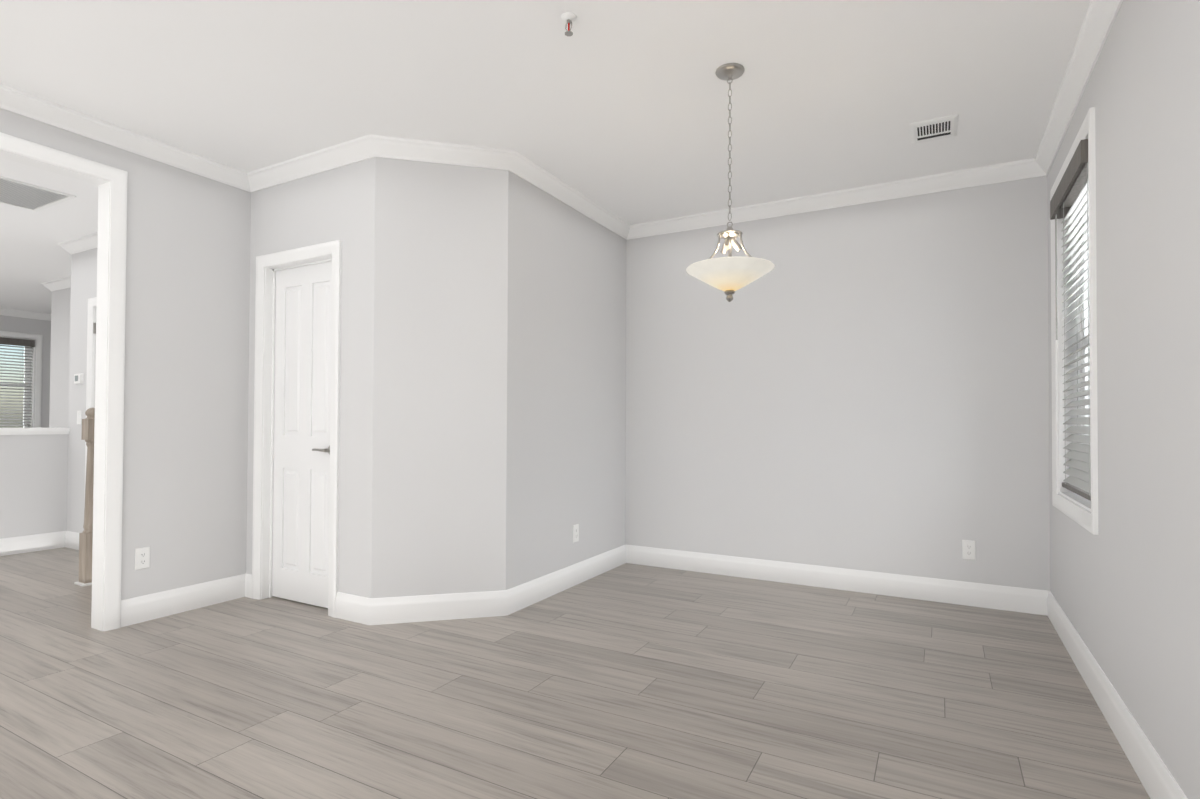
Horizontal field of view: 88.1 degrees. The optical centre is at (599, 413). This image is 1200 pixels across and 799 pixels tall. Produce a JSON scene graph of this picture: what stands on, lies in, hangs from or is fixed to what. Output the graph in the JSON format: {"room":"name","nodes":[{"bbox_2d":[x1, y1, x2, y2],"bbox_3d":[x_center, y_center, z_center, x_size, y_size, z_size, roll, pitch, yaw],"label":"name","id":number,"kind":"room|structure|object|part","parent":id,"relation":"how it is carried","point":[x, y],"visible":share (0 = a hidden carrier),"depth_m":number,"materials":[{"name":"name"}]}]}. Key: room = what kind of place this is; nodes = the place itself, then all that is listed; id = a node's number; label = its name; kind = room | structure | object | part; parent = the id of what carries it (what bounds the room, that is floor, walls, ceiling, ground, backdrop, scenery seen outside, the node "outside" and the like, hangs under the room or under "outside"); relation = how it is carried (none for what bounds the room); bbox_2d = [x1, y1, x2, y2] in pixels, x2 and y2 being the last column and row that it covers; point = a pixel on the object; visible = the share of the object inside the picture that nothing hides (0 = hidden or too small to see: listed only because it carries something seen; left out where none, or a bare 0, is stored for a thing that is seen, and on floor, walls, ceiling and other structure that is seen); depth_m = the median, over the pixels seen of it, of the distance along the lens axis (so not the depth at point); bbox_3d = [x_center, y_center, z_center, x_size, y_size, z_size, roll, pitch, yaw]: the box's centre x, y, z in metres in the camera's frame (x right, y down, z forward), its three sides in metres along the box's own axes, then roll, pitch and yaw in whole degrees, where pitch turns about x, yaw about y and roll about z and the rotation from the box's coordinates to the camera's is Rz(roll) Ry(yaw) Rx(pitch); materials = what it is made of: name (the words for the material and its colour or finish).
{"room":"empty dining room","nodes":[
{"label":"empty dining room","id":0,"kind":"room"},
{"bbox_2d":[0,315,50,427],"bbox_3d":[-9.526,-0.168,6.367,0.150,2.630,7.050,0,-1,29],"label":"wall","id":1,"kind":"structure","parent":0,"point":[24,325],"depth_m":8.94,"materials":[{"name":"paint"}]},
{"bbox_2d":[0,331,42,427],"bbox_3d":[-8.363,-0.402,8.459,0.182,1.478,1.138,0,-1,29],"label":"window","id":2,"kind":"structure","parent":1,"relation":"in","point":[32,383],"depth_m":8.83,"materials":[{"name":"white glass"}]},
{"bbox_3d":[-8.412,-0.401,8.486,0.004,1.222,0.832,0,-1,29],"label":"glass","id":3,"kind":"part","parent":2,"relation":"part of","materials":[{"name":"clear glass"}]},
{"bbox_2d":[0,308,50,320],"bbox_3d":[-9.425,-1.438,6.333,0.068,0.089,7.050,0,-1,29],"label":"crown molding","id":4,"kind":"structure","parent":1,"relation":"attached to","point":[6,312],"depth_m":8.75,"materials":[{"name":"white wood"}]},
{"bbox_2d":[0,434,67,538],"bbox_3d":[-5.254,0.636,4.345,0.120,1.000,2.430,0,-1,29],"label":"wall","id":5,"kind":"structure","parent":0,"point":[33,482],"depth_m":5.18,"materials":[{"name":"paint"}]},
{"bbox_2d":[0,531,64,555],"bbox_3d":[-5.197,1.066,4.307,0.015,0.140,2.430,0,-1,29],"label":"baseboard","id":6,"kind":"structure","parent":5,"relation":"attached to","point":[34,543],"depth_m":5.16,"materials":[{"name":"white wood"}]},
{"bbox_2d":[0,427,69,434],"bbox_3d":[-5.258,0.132,4.342,0.170,0.057,2.455,0,-1,29],"label":"trim","id":7,"kind":"structure","parent":5,"relation":"on","point":[25,431],"depth_m":5.16,"materials":[{"name":"white wood"}]},
{"bbox_2d":[49,287,70,427],"bbox_3d":[-5.157,-0.147,6.466,2.220,2.630,0.120,0,-1,29],"label":"wall","id":8,"kind":"structure","parent":0,"point":[60,357],"depth_m":6.84,"materials":[{"name":"paint"}]},
{"bbox_2d":[41,276,70,291],"bbox_3d":[-5.279,-1.419,6.447,2.168,0.089,0.068,0,-1,29],"label":"crown molding","id":9,"kind":"structure","parent":8,"relation":"attached to","point":[62,283],"depth_m":6.80,"materials":[{"name":"white wood"}]},
{"bbox_2d":[67,248,96,532],"bbox_3d":[-3.402,-0.164,4.798,2.700,2.630,0.120,0,-1,29],"label":"wall","id":10,"kind":"structure","parent":0,"point":[83,277],"depth_m":5.31,"materials":[{"name":"paint"}]},
{"bbox_2d":[65,531,78,549],"bbox_3d":[-4.448,1.083,5.273,0.320,0.140,0.015,0,-1,29],"label":"baseboard","id":11,"kind":"structure","parent":10,"relation":"attached to","point":[71,538],"depth_m":5.30,"materials":[{"name":"white wood"}]},
{"bbox_2d":[58,232,97,254],"bbox_3d":[-3.471,-1.436,4.751,2.768,0.089,0.068,0,-1,29],"label":"crown molding","id":12,"kind":"structure","parent":10,"relation":"attached to","point":[81,244],"depth_m":5.25,"materials":[{"name":"white wood"}]},
{"bbox_2d":[74,373,83,383],"bbox_3d":[-4.444,-0.297,5.290,0.116,0.088,0.023,0,-1,29],"label":"thermostat","id":13,"kind":"object","parent":10,"relation":"attached to","point":[78,378],"visible":1,"depth_m":5.27,"materials":[{"name":"white plastic"}]},
{"bbox_2d":[77,411,81,423],"bbox_3d":[-4.442,0.034,5.291,0.070,0.115,0.010,0,-1,29],"label":"light switch","id":14,"kind":"object","parent":10,"relation":"attached to","point":[79,415],"visible":1,"depth_m":5.28,"materials":[{"name":"white plastic"}]},
{"bbox_2d":[84,297,96,507],"bbox_3d":[-3.859,0.093,5.034,0.958,2.119,0.139,0,-1,29],"label":"door frame","id":15,"kind":"structure","parent":10,"relation":"attached to","point":[92,302],"depth_m":5.19,"materials":[{"name":"white wood"}]},
{"bbox_2d":[93,323,95,363],"bbox_3d":[-3.893,0.128,4.984,0.816,2.030,0.112,0,-1,29],"label":"hall door","id":16,"kind":"structure","parent":10,"relation":"in","point":[94,328],"depth_m":5.19,"materials":[{"name":"wood"}]},
{"bbox_2d":[0,108,250,599],"bbox_3d":[-3.372,-0.207,1.916,0.120,2.630,5.150,0,-1,29],"label":"wall","id":17,"kind":"structure","parent":0,"point":[185,435],"depth_m":3.56,"materials":[{"name":"paint"}]},
{"bbox_2d":[0,132,127,630],"bbox_3d":[-2.996,-0.092,2.603,0.158,2.424,1.668,0,-1,29],"label":"door frame","id":18,"kind":"structure","parent":17,"relation":"attached to","point":[116,177],"depth_m":3.26,"materials":[{"name":"white wood"}]},
{"bbox_2d":[135,546,149,569],"bbox_3d":[-2.492,0.789,3.383,0.008,0.115,0.070,0,-1,29],"label":"electrical outlet","id":19,"kind":"object","parent":17,"relation":"attached to","point":[142,558],"visible":1,"depth_m":3.38,"materials":[{"name":"white plastic"}]},
{"bbox_2d":[0,0,1122,239],"bbox_3d":[-0.978,-1.472,1.624,4.370,0.089,6.900,0,-1,29],"label":"crown molding","id":20,"kind":"structure","parent":17,"relation":"attached to","point":[1096,28],"depth_m":3.53,"materials":[{"name":"white wood"}]},
{"bbox_2d":[120,545,1187,798],"bbox_3d":[-0.989,1.044,1.587,4.370,0.140,6.900,0,-1,29],"label":"baseboard","id":21,"kind":"structure","parent":17,"relation":"attached to","point":[1152,771],"depth_m":3.60,"materials":[{"name":"white wood"}]},
{"bbox_2d":[246,161,359,594],"bbox_3d":[-1.746,-0.173,3.721,1.000,2.630,0.120,0,-1,29],"label":"wall","id":22,"kind":"structure","parent":0,"point":[320,208],"depth_m":3.53,"materials":[{"name":"paint"}]},
{"bbox_2d":[261,255,331,598],"bbox_3d":[-1.773,0.112,3.731,0.650,2.060,0.120,0,-1,29],"label":"door frame","id":23,"kind":"structure","parent":22,"relation":"attached to","point":[268,432],"depth_m":3.85,"materials":[{"name":"white wood"}]},
{"bbox_2d":[252,240,341,617],"bbox_3d":[-1.806,0.081,3.671,0.768,2.119,0.019,0,-1,29],"label":"trim","id":24,"kind":"structure","parent":22,"relation":"attached to","point":[333,249],"depth_m":3.61,"materials":[{"name":"white wood"}]},
{"bbox_2d":[272,261,331,607],"bbox_3d":[-1.778,0.119,3.722,0.614,2.030,0.094,0,-1,29],"label":"closet door","id":25,"kind":"structure","parent":22,"relation":"in","point":[301,482],"depth_m":3.75,"materials":[{"name":"white wood"}]},
{"bbox_3d":[-1.611,0.213,3.609,0.144,0.062,0.059,0,-1,29],"label":"handle","id":26,"kind":"part","parent":25,"relation":"part of","materials":[{"name":"silver metal"}]},
{"bbox_2d":[356,157,508,597],"bbox_3d":[-0.933,-0.173,3.487,0.810,2.630,0.082,0,-1,-14],"label":"wall","id":27,"kind":"structure","parent":0,"point":[432,397],"depth_m":3.44,"materials":[{"name":"paint"}]},
{"bbox_2d":[0,0,1090,313],"bbox_3d":[-4.239,-1.552,3.497,12.190,0.100,7.350,0,-1,29],"label":"ceiling","id":28,"kind":"structure","parent":0,"point":[618,108],"depth_m":2.83,"materials":[{"name":"paint"}]},
{"bbox_2d":[0,176,75,211],"bbox_3d":[-3.975,-1.486,4.177,0.620,0.010,0.500,0,-1,29],"label":"ceiling vent","id":29,"kind":"object","parent":28,"relation":"in","point":[23,195],"visible":0.98,"depth_m":4.24,"materials":[{"name":"white plastic"}]},
{"bbox_2d":[561,12,576,22],"bbox_3d":[-0.118,-1.495,2.351,0.058,0.014,0.058,0,-1,29],"label":"plate","id":30,"kind":"object","parent":28,"relation":"attached to","point":[566,16],"visible":0.9,"depth_m":2.34,"materials":[{"name":"white plastic"}]},
{"bbox_2d":[565,19,572,35],"bbox_3d":[-0.118,-1.463,2.351,0.032,0.050,0.032,0,-1,29],"label":"sprinkler","id":31,"kind":"object","parent":30,"relation":"attached to","point":[569,33],"visible":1,"depth_m":2.35,"materials":[{"name":"silver metal"}]},
{"bbox_2d":[686,63,774,301],"bbox_3d":[0.564,-0.988,2.699,0.376,1.010,0.376,0,-1,29],"label":"pendant lamp","id":32,"kind":"object","parent":28,"relation":"hanging from","point":[729,275],"visible":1,"depth_m":2.65,"materials":[{"name":"silver metal"}]},
{"bbox_3d":[0.563,-0.582,2.692,0.376,0.101,0.376,0,-1,29],"label":"lamp shade","id":33,"kind":"part","parent":32,"relation":"part of","materials":[{"name":"white glass"}]},
{"bbox_2d":[910,114,957,143],"bbox_3d":[1.741,-1.476,3.237,0.215,0.009,0.260,0,-1,29],"label":"ceiling vent","id":34,"kind":"object","parent":28,"relation":"in","point":[934,129],"visible":1,"depth_m":3.22,"materials":[{"name":"white plastic"}]},
{"bbox_2d":[506,171,626,589],"bbox_3d":[-0.216,-0.159,4.246,0.120,2.630,1.530,0,-1,29],"label":"wall","id":35,"kind":"structure","parent":0,"point":[566,401],"depth_m":4.06,"materials":[{"name":"paint"}]},
{"bbox_2d":[573,524,578,542],"bbox_3d":[-0.161,0.811,4.205,0.008,0.115,0.070,0,-1,29],"label":"outlet","id":36,"kind":"object","parent":35,"relation":"attached to","point":[576,533],"visible":1,"depth_m":4.20,"materials":[{"name":"white plastic"}]},
{"bbox_2d":[0,547,1149,798],"bbox_3d":[-4.251,1.177,3.456,12.190,0.100,7.350,0,-1,29],"label":"floor","id":37,"kind":"structure","parent":0,"point":[632,681],"depth_m":2.44,"materials":[{"name":"laminate"}]},
{"bbox_2d":[74,408,94,585],"bbox_3d":[-3.432,0.550,4.187,0.124,1.182,0.124,0,-1,29],"label":"newel post","id":38,"kind":"object","parent":37,"relation":"on","point":[85,545],"visible":0.67,"depth_m":4.15,"materials":[{"name":"brown wood"}]},
{"bbox_2d":[625,175,1049,590],"bbox_3d":[1.381,-0.150,4.329,2.840,2.630,0.150,0,-1,29],"label":"wall","id":39,"kind":"structure","parent":0,"point":[864,387],"depth_m":4.08,"materials":[{"name":"paint"}]},
{"bbox_2d":[962,540,975,559],"bbox_3d":[2.233,0.825,3.756,0.070,0.115,0.008,0,-1,29],"label":"electrical outlet","id":40,"kind":"object","parent":39,"relation":"attached to","point":[968,549],"visible":1,"depth_m":3.75,"materials":[{"name":"white plastic"}]},
{"bbox_2d":[1047,0,1199,798],"bbox_3d":[1.035,-0.208,0.586,0.150,2.630,7.050,0,-1,29],"label":"wall","id":41,"kind":"structure","parent":0,"point":[1125,586],"depth_m":1.89,"materials":[{"name":"paint"}]},
{"bbox_2d":[1050,107,1097,534],"bbox_3d":[2.283,-0.368,2.899,0.182,1.718,1.008,0,-1,29],"label":"window","id":42,"kind":"structure","parent":41,"relation":"in","point":[1070,435],"depth_m":3.08,"materials":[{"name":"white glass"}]},
{"bbox_2d":[1055,202,1077,483],"bbox_3d":[2.393,-0.362,3.199,0.039,1.448,0.108,0,-1,-16],"label":"blind cord","id":43,"kind":"object","parent":42,"relation":"hanging from","point":[1064,314],"depth_m":3.25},
{"bbox_3d":[2.243,-0.380,2.921,0.092,1.514,0.824,0,-1,29],"label":"right window blind rails","id":44,"kind":"part","parent":42,"relation":"part of","materials":[{"name":"white plastic"}]},
{"bbox_3d":[2.297,-0.368,2.891,0.150,1.570,0.860,0,-1,29],"label":"frame","id":45,"kind":"part","parent":42,"relation":"part of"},
{"bbox_3d":[2.332,-0.368,2.872,0.004,1.462,0.702,0,-1,29],"label":"glass","id":46,"kind":"part","parent":42,"relation":"part of","materials":[{"name":"clear glass"}]},
{"bbox_2d":[1087,163,1089,495],"bbox_3d":[2.122,-0.371,2.654,0.054,1.448,0.002,0,-1,29],"label":"blind cord","id":47,"kind":"object","parent":42,"relation":"hanging from","point":[1087,163],"depth_m":2.67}
]}

